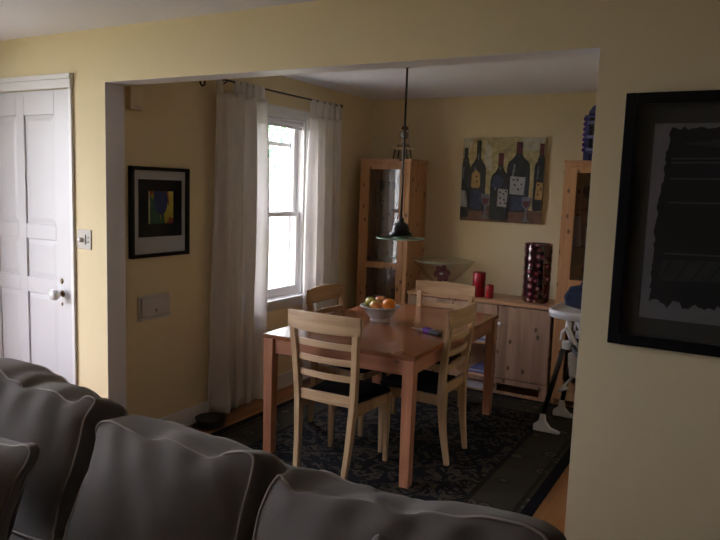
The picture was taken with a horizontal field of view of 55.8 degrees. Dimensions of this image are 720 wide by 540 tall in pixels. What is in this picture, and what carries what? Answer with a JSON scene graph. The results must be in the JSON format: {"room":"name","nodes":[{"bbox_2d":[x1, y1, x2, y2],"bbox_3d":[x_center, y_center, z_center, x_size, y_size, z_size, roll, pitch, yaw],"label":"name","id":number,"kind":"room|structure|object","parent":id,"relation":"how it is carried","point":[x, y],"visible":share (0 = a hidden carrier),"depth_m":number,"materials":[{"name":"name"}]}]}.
{"room":"living room","nodes":[
{"label":"living room","id":0,"kind":"room"},
{"bbox_2d":[0,0,316,40],"bbox_3d":[-1.279,-1.018,0.833,6.020,0.120,4.800,6,8,30],"label":"ceiling","id":1,"kind":"structure","parent":0,"point":[19,19],"depth_m":3.29,"materials":[{"name":"white paint"}]},
{"bbox_2d":[124,76,372,418],"bbox_3d":[-0.706,-0.313,5.351,0.160,2.560,3.182,6,8,30],"label":"wall","id":2,"kind":"structure","parent":0,"point":[167,358],"depth_m":4.48,"materials":[{"name":"beige paint"}]},
{"bbox_2d":[126,87,142,110],"bbox_3d":[-1.312,-0.995,3.954,0.047,0.125,0.093,6,8,30],"label":"box","id":3,"kind":"object","parent":2,"relation":"attached to","point":[134,96],"visible":1,"depth_m":3.93,"materials":[{"name":"beige plastic"}]},
{"bbox_2d":[137,292,170,321],"bbox_3d":[-1.276,0.232,4.240,0.046,0.155,0.253,6,8,30],"label":"wall panel","id":4,"kind":"object","parent":2,"relation":"attached to","point":[149,307],"visible":1,"depth_m":4.22,"materials":[{"name":"plastic"}]},
{"bbox_2d":[128,166,189,258],"bbox_3d":[-1.238,-0.358,4.212,0.034,0.550,0.476,6,8,30],"label":"framed print","id":5,"kind":"object","parent":2,"relation":"attached to","point":[158,197],"visible":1,"depth_m":4.20,"materials":[{"name":"black wood"}]},
{"bbox_2d":[148,191,172,223],"bbox_3d":[-1.235,-0.388,4.217,0.002,0.200,0.203,6,8,30],"label":"print","id":6,"kind":"object","parent":5,"relation":"attached to","point":[160,203],"depth_m":4.21},
{"bbox_2d":[160,370,309,425],"bbox_3d":[-0.704,0.914,5.387,0.026,0.115,3.032,6,8,30],"label":"baseboard","id":7,"kind":"structure","parent":2,"relation":"attached to","point":[186,417],"depth_m":4.66,"materials":[{"name":"white paint"}]},
{"bbox_2d":[222,79,342,107],"bbox_3d":[-0.573,-1.308,5.135,0.123,0.065,1.526,6,8,30],"label":"curtain rod","id":8,"kind":"object","parent":2,"relation":"attached to","point":[226,80],"visible":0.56,"depth_m":5.02,"materials":[{"name":"black paint"}]},
{"bbox_2d":[208,79,269,412],"bbox_3d":[-0.841,-0.155,4.766,0.145,2.276,0.495,6,8,30],"label":"curtain","id":9,"kind":"object","parent":8,"relation":"hanging from","point":[240,242],"visible":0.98,"depth_m":4.74,"materials":[{"name":"fabric"}]},
{"bbox_2d":[302,98,341,378],"bbox_3d":[-0.303,-0.249,5.698,0.095,2.276,0.458,6,8,30],"label":"curtain","id":10,"kind":"object","parent":8,"relation":"hanging from","point":[323,175],"visible":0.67,"depth_m":5.61,"materials":[{"name":"fabric"}]},
{"bbox_2d":[267,104,309,311],"bbox_3d":[-0.677,-0.472,5.313,0.210,1.575,0.880,6,8,30],"label":"window","id":11,"kind":"structure","parent":2,"relation":"in","point":[290,294],"depth_m":5.55,"materials":[{"name":"white paint"}]},
{"bbox_2d":[268,117,302,129],"bbox_3d":[-0.632,-1.132,5.221,0.042,0.061,0.630,6,8,30],"label":"roller blind","id":12,"kind":"object","parent":11,"relation":"attached to","point":[294,123],"depth_m":5.30,"materials":[{"name":"white fabric"}]},
{"bbox_2d":[0,0,719,539],"bbox_3d":[-0.089,-0.021,3.103,6.020,2.560,0.128,6,8,30],"label":"wall partition","id":13,"kind":"structure","parent":0,"point":[645,455],"depth_m":2.53,"materials":[{"name":"beige paint"}]},
{"bbox_2d":[0,89,72,383],"bbox_3d":[-2.028,0.001,4.133,0.808,2.130,0.126,6,8,30],"label":"door","id":14,"kind":"structure","parent":13,"relation":"in","point":[36,307],"depth_m":4.09,"materials":[{"name":"white paint"}]},
{"bbox_2d":[0,73,77,384],"bbox_3d":[-2.046,-0.040,4.143,0.924,2.215,0.030,6,8,30],"label":"trim","id":15,"kind":"structure","parent":13,"relation":"attached to","point":[60,80],"depth_m":3.91,"materials":[{"name":"white paint"}]},
{"bbox_2d":[77,229,91,249],"bbox_3d":[-1.573,-0.173,3.860,0.117,0.112,0.023,6,8,30],"label":"light switch","id":16,"kind":"object","parent":13,"relation":"attached to","point":[84,237],"visible":1,"depth_m":3.86,"materials":[{"name":"white plastic"}]},
{"bbox_2d":[105,47,600,534],"bbox_3d":[-0.269,0.161,3.226,2.580,2.156,0.130,6,8,30],"label":"trim","id":17,"kind":"structure","parent":13,"relation":"attached to","point":[114,90],"depth_m":3.78,"materials":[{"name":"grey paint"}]},
{"bbox_2d":[607,90,719,357],"bbox_3d":[1.219,-0.145,2.239,0.706,0.880,0.032,6,8,30],"label":"framed print","id":18,"kind":"object","parent":13,"relation":"attached to","point":[665,286],"visible":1,"depth_m":2.33,"materials":[{"name":"black wood"}]},
{"bbox_2d":[188,367,573,533],"bbox_3d":[-0.538,1.369,2.564,6.020,0.100,8.110,6,8,30],"label":"floor","id":19,"kind":"structure","parent":0,"point":[552,510],"depth_m":4.68,"materials":[{"name":"brown wood"}]},
{"bbox_2d":[195,412,225,430],"bbox_3d":[-1.010,1.026,4.596,0.210,0.062,0.210,6,8,30],"label":"pet bowl","id":20,"kind":"object","parent":19,"relation":"on","point":[209,421],"visible":1,"depth_m":4.61,"materials":[{"name":"grey ceramic"}]},
{"bbox_2d":[0,357,566,539],"bbox_3d":[-0.723,0.902,1.923,2.850,0.966,0.980,6,8,30],"label":"sofa","id":21,"kind":"object","parent":19,"relation":"on","point":[102,471],"visible":0.97,"depth_m":1.93,"materials":[{"name":"grey fabric"}]},
{"bbox_2d":[0,437,39,539],"bbox_3d":[-1.192,0.690,2.098,0.479,0.380,0.181,6,8,30],"label":"throw pillow","id":22,"kind":"object","parent":21,"relation":"on","point":[18,460],"visible":1,"depth_m":2.00,"materials":[{"name":"beige fabric"}]},
{"bbox_2d":[9,532,32,539],"bbox_3d":[-1.476,0.940,2.264,0.809,0.160,0.810,6,8,30],"label":"seat cushion","id":23,"kind":"object","parent":21,"relation":"on","point":[14,535],"depth_m":2.22,"materials":[{"name":"grey fabric"}]},
{"bbox_2d":[0,357,126,539],"bbox_3d":[-1.169,0.617,2.395,0.772,0.536,0.307,6,8,30],"label":"cushion","id":24,"kind":"object","parent":21,"relation":"on","point":[38,405],"depth_m":2.19,"materials":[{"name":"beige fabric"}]},
{"bbox_2d":[65,415,286,539],"bbox_3d":[-0.567,0.710,2.043,0.700,0.483,0.293,6,8,30],"label":"cushion","id":25,"kind":"object","parent":21,"relation":"on","point":[137,477],"depth_m":1.94,"materials":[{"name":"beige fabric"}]},
{"bbox_2d":[372,534,386,539],"bbox_3d":[0.109,0.790,1.369,0.367,0.413,0.189,6,8,30],"label":"throw pillow","id":26,"kind":"object","parent":21,"relation":"on","point":[378,536],"visible":1,"depth_m":1.46,"materials":[{"name":"beige fabric"}]},
{"bbox_2d":[255,467,566,539],"bbox_3d":[0.084,0.770,1.672,0.802,0.492,0.291,6,8,30],"label":"cushion","id":27,"kind":"object","parent":21,"relation":"on","point":[300,503],"depth_m":1.65,"materials":[{"name":"grey fabric"}]},
{"bbox_2d":[210,372,573,516],"bbox_3d":[0.201,1.119,4.385,2.102,0.009,2.930,6,8,30],"label":"area rug","id":28,"kind":"object","parent":19,"relation":"on","point":[506,464],"visible":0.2,"depth_m":4.30,"materials":[{"name":"carpet"}]},
{"bbox_2d":[288,309,390,479],"bbox_3d":[-0.107,0.682,3.952,0.476,0.941,0.488,6,8,30],"label":"dining chair","id":29,"kind":"object","parent":28,"relation":"on","point":[348,392],"visible":0.98,"depth_m":3.79,"materials":[{"name":"brown wood"}]},
{"bbox_2d":[306,283,391,436],"bbox_3d":[-0.067,0.593,4.702,0.488,0.941,0.476,6,8,30],"label":"dining chair","id":30,"kind":"object","parent":28,"relation":"on","point":[335,290],"visible":0.38,"depth_m":4.64,"materials":[{"name":"brown wood"}]},
{"bbox_2d":[263,303,498,488],"bbox_3d":[0.202,0.721,4.555,0.990,0.741,1.530,6,8,28],"label":"dining table","id":31,"kind":"object","parent":28,"relation":"on","point":[394,347],"visible":0.74,"depth_m":4.07,"materials":[{"name":"brown wood"}]},
{"bbox_2d":[360,303,400,322],"bbox_3d":[0.135,0.290,4.577,0.280,0.105,0.280,6,8,30],"label":"fruit bowl","id":32,"kind":"object","parent":31,"relation":"on","point":[382,315],"visible":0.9,"depth_m":4.50,"materials":[{"name":"white ceramic"}]},
{"bbox_2d":[365,296,375,307],"bbox_3d":[0.075,0.215,4.627,0.082,0.081,0.082,6,8,30],"label":"apple","id":33,"kind":"object","parent":32,"relation":"in","point":[368,300],"visible":0.61,"depth_m":4.60,"materials":[{"name":"green plant"}]},
{"bbox_2d":[370,300,381,308],"bbox_3d":[0.106,0.237,4.548,0.084,0.083,0.084,6,8,30],"label":"apple","id":34,"kind":"object","parent":32,"relation":"in","point":[376,304],"visible":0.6,"depth_m":4.52,"materials":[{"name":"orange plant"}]},
{"bbox_2d":[375,296,385,306],"bbox_3d":[0.141,0.210,4.665,0.084,0.083,0.084,6,8,30],"label":"apple","id":35,"kind":"object","parent":32,"relation":"on","point":[381,299],"visible":0.49,"depth_m":4.63,"materials":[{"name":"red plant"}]},
{"bbox_2d":[382,298,395,308],"bbox_3d":[0.194,0.232,4.532,0.090,0.084,0.090,6,8,30],"label":"orange","id":36,"kind":"object","parent":32,"relation":"in","point":[389,303],"visible":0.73,"depth_m":4.50,"materials":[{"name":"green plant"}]},
{"bbox_2d":[412,327,442,336],"bbox_3d":[0.421,0.377,4.230,0.063,0.035,0.228,-4,9,-42],"label":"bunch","id":37,"kind":"object","parent":31,"relation":"on","point":[428,330],"visible":1,"depth_m":4.18,"materials":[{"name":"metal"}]},
{"bbox_2d":[378,302,476,465],"bbox_3d":[0.418,0.665,4.242,0.488,0.941,0.476,6,8,28],"label":"dining chair","id":38,"kind":"object","parent":28,"relation":"on","point":[441,383],"visible":0.8,"depth_m":4.10,"materials":[{"name":"brown wood"}]},
{"bbox_2d":[392,280,475,415],"bbox_3d":[0.531,0.579,4.991,0.476,0.941,0.488,6,8,28],"label":"dining chair","id":39,"kind":"object","parent":28,"relation":"on","point":[438,288],"visible":0.22,"depth_m":5.12,"materials":[{"name":"brown wood"}]},
{"bbox_2d":[533,281,582,434],"bbox_3d":[1.632,0.577,4.667,0.705,1.098,0.470,6,8,30],"label":"high chair","id":40,"kind":"object","parent":28,"relation":"on","point":[569,310],"visible":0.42,"depth_m":4.60,"materials":[{"name":"white plastic"}]},
{"bbox_2d":[549,302,580,321],"bbox_3d":[1.522,0.294,4.702,0.380,0.062,0.470,6,8,30],"label":"tray","id":41,"kind":"object","parent":40,"relation":"on","point":[561,311],"depth_m":4.58,"materials":[{"name":"white plastic"}]},
{"bbox_2d":[356,158,428,306],"bbox_3d":[0.270,-0.043,6.163,0.508,1.895,0.394,6,8,30],"label":"display cabinet","id":42,"kind":"object","parent":19,"relation":"on","point":[376,277],"visible":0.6,"depth_m":6.10,"materials":[{"name":"brown wood"}]},
{"bbox_2d":[366,294,390,298],"bbox_3d":[0.273,0.272,6.224,0.448,0.015,0.320,6,8,30],"label":"shelf","id":43,"kind":"object","parent":42,"relation":"attached to","point":[387,296],"depth_m":6.38,"materials":[{"name":"brown wood"}]},
{"bbox_2d":[368,231,390,234],"bbox_3d":[0.293,-0.334,6.151,0.448,0.006,0.320,6,8,30],"label":"shelf","id":44,"kind":"object","parent":42,"relation":"attached to","point":[369,232],"depth_m":6.24,"materials":[{"name":"clear glass"}]},
{"bbox_2d":[367,258,395,262],"bbox_3d":[0.284,-0.070,6.183,0.448,0.015,0.320,6,8,30],"label":"shelf","id":45,"kind":"object","parent":42,"relation":"attached to","point":[368,259],"depth_m":6.23,"materials":[{"name":"brown wood"}]},
{"bbox_2d":[370,200,398,201],"bbox_3d":[0.303,-0.616,6.117,0.448,0.006,0.320,6,8,30],"label":"shelf","id":46,"kind":"object","parent":42,"relation":"attached to","point":[370,200],"depth_m":6.22,"materials":[{"name":"clear glass"}]},
{"bbox_2d":[379,257,395,261],"bbox_3d":[0.288,-0.093,6.167,0.226,0.034,0.226,6,8,30],"label":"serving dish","id":47,"kind":"object","parent":42,"relation":"on","point":[387,259],"visible":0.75,"depth_m":6.12,"materials":[{"name":"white ceramic"}]},
{"bbox_2d":[391,289,394,299],"bbox_3d":[0.311,0.223,6.163,0.072,0.100,0.072,6,8,30],"label":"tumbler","id":48,"kind":"object","parent":42,"relation":"on","point":[392,290],"visible":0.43,"depth_m":6.13,"materials":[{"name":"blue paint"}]},
{"bbox_2d":[391,147,413,158],"bbox_3d":[0.371,-1.018,5.933,0.160,0.103,0.120,6,8,30],"label":"plant stand","id":49,"kind":"object","parent":42,"relation":"on","point":[394,148],"visible":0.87,"depth_m":5.92,"materials":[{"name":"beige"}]},
{"bbox_2d":[396,125,410,146],"bbox_3d":[0.385,-1.166,5.910,0.110,0.197,0.070,6,8,30],"label":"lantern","id":50,"kind":"object","parent":49,"relation":"on","point":[407,127],"visible":0.62,"depth_m":5.89,"materials":[{"name":"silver metal"}]},
{"bbox_2d":[407,288,554,401],"bbox_3d":[1.035,0.597,5.793,1.264,0.765,0.418,6,8,30],"label":"sideboard","id":51,"kind":"object","parent":19,"relation":"on","point":[523,354],"visible":0.39,"depth_m":5.46,"materials":[{"name":"brown wood"}]},
{"bbox_2d":[412,257,473,280],"bbox_3d":[0.716,0.051,5.899,0.532,0.272,0.532,6,8,30],"label":"glass bowl","id":52,"kind":"object","parent":51,"relation":"on","point":[418,257],"visible":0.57,"depth_m":5.88,"materials":[{"name":"clear glass"}]},
{"bbox_2d":[434,265,449,280],"bbox_3d":[0.711,0.043,5.837,0.150,0.176,0.066,8,9,40],"label":"flower","id":53,"kind":"object","parent":52,"relation":"in","point":[441,273],"visible":0.98,"depth_m":5.82,"materials":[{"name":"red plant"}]},
{"bbox_2d":[452,361,494,376],"bbox_3d":[0.849,0.834,5.935,0.791,0.018,0.340,6,8,30],"label":"shelf","id":54,"kind":"object","parent":51,"relation":"attached to","point":[455,371],"depth_m":5.74,"materials":[{"name":"brown wood"}]},
{"bbox_2d":[473,271,485,296],"bbox_3d":[0.998,0.117,5.696,0.106,0.209,0.106,6,8,30],"label":"candle","id":55,"kind":"object","parent":51,"relation":"on","point":[479,277],"visible":0.95,"depth_m":5.65,"materials":[{"name":"red wax"}]},
{"bbox_2d":[407,288,554,309],"bbox_3d":[1.052,0.231,5.758,1.264,0.028,0.398,6,8,30],"label":"countertop","id":56,"kind":"structure","parent":51,"relation":"on","point":[501,299],"depth_m":5.55,"materials":[{"name":"brown wood"}]},
{"bbox_2d":[468,370,494,373],"bbox_3d":[1.061,0.844,5.791,0.215,0.011,0.280,6,8,30],"label":"magazine","id":57,"kind":"object","parent":51,"relation":"on","point":[468,370],"visible":0.04,"depth_m":5.68,"materials":[{"name":"blue paper"}]},
{"bbox_2d":[468,368,494,371],"bbox_3d":[1.064,0.832,5.793,0.193,0.011,0.270,6,8,30],"label":"magazine","id":58,"kind":"object","parent":57,"relation":"on","point":[468,368],"visible":0.28,"depth_m":5.70,"materials":[{"name":"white paper"}]},
{"bbox_2d":[470,361,494,370],"bbox_3d":[1.068,0.820,5.795,0.171,0.011,0.260,6,8,30],"label":"magazine","id":59,"kind":"object","parent":58,"relation":"on","point":[480,365],"visible":0.54,"depth_m":5.75,"materials":[{"name":"blue paper"}]},
{"bbox_2d":[467,378,498,388],"bbox_3d":[1.017,0.942,5.849,0.320,0.065,0.300,6,8,30],"label":"storage box","id":60,"kind":"object","parent":51,"relation":"in","point":[475,383],"visible":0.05,"depth_m":5.71,"materials":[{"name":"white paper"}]},
{"bbox_2d":[472,341,496,344],"bbox_3d":[0.859,0.566,5.903,0.791,0.018,0.340,6,8,30],"label":"shelf","id":61,"kind":"object","parent":51,"relation":"attached to","point":[478,342],"depth_m":5.63,"materials":[{"name":"brown wood"}]},
{"bbox_2d":[485,284,493,297],"bbox_3d":[1.075,0.175,5.633,0.064,0.114,0.064,6,8,30],"label":"candle","id":62,"kind":"object","parent":51,"relation":"on","point":[489,287],"visible":1,"depth_m":5.61,"materials":[{"name":"red wax"}]},
{"bbox_2d":[522,242,552,303],"bbox_3d":[1.434,0.021,5.497,0.226,0.475,0.226,6,8,30],"label":"vase","id":63,"kind":"object","parent":51,"relation":"on","point":[537,268],"visible":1,"depth_m":5.41,"materials":[{"name":"red glass"}]},
{"bbox_2d":[549,160,591,402],"bbox_3d":[1.815,0.116,5.283,0.504,1.895,0.394,6,8,30],"label":"display cabinet","id":64,"kind":"object","parent":19,"relation":"on","point":[577,173],"visible":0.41,"depth_m":5.26,"materials":[{"name":"brown wood"}]},
{"bbox_2d":[564,352,568,362],"bbox_3d":[1.808,0.719,5.379,0.444,0.015,0.320,6,8,30],"label":"shelf","id":65,"kind":"object","parent":64,"relation":"attached to","point":[566,353],"depth_m":5.41,"materials":[{"name":"brown wood"}]},
{"bbox_2d":[570,276,582,280],"bbox_3d":[1.829,0.088,5.303,0.444,0.015,0.320,6,8,30],"label":"shelf","id":66,"kind":"object","parent":64,"relation":"attached to","point":[580,278],"depth_m":5.39,"materials":[{"name":"brown wood"}]},
{"bbox_2d":[573,216,581,246],"bbox_3d":[1.674,-0.297,5.227,0.064,0.235,0.064,6,8,30],"label":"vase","id":67,"kind":"object","parent":64,"relation":"on","point":[577,232],"visible":0.97,"depth_m":5.21,"materials":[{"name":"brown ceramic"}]},
{"bbox_2d":[582,105,595,159],"bbox_3d":[1.802,-1.037,5.124,0.200,0.430,0.193,6,8,30],"label":"lantern","id":68,"kind":"object","parent":64,"relation":"on","point":[589,123],"visible":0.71,"depth_m":5.09,"materials":[{"name":"blue paint"}]},
{"bbox_2d":[283,55,599,99],"bbox_3d":[0.746,-1.399,4.399,3.398,0.120,3.183,6,8,30],"label":"ceiling","id":69,"kind":"structure","parent":0,"point":[579,73],"depth_m":5.08,"materials":[{"name":"white paint"}]},
{"bbox_2d":[376,67,424,240],"bbox_3d":[0.297,-0.785,4.607,0.335,1.179,0.335,6,8,30],"label":"pendant lamp","id":70,"kind":"object","parent":69,"relation":"hanging from","point":[400,229],"visible":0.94,"depth_m":4.61,"materials":[{"name":"black metal"}]},
{"bbox_2d":[371,91,596,299],"bbox_3d":[1.457,-0.301,5.857,3.408,2.560,0.150,6,8,30],"label":"wall","id":71,"kind":"structure","parent":0,"point":[438,127],"depth_m":5.98,"materials":[{"name":"beige paint"}]},
{"bbox_2d":[460,137,546,223],"bbox_3d":[1.218,-0.771,5.838,0.723,0.718,0.040,6,8,30],"label":"canvas painting","id":72,"kind":"object","parent":71,"relation":"attached to","point":[503,178],"visible":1,"depth_m":5.82,"materials":[{"name":"fabric"}]},
{"label":"outside","id":73,"kind":"structure","parent":0,"visible":0},
{"bbox_2d":[268,236,284,288],"bbox_3d":[-7.729,-0.357,19.026,54.000,0.100,60.000,6,8,30],"label":"ground","id":74,"kind":"structure","parent":73,"point":[276,274],"depth_m":18.94,"materials":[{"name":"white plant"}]},
{"bbox_2d":[269,137,286,236],"bbox_3d":[-6.494,-3.749,28.700,6.800,4.400,22.100,6,8,30],"label":"house","id":75,"kind":"structure","parent":74,"relation":"on","point":[277,199],"depth_m":28.24,"materials":[{"name":"white"}]},
{"bbox_2d":[269,125,287,190],"bbox_3d":[-1.680,-0.866,9.443,1.489,3.619,1.719,6,8,30],"label":"tree","id":76,"kind":"object","parent":74,"relation":"on","point":[272,150],"visible":0.09,"depth_m":9.50,"materials":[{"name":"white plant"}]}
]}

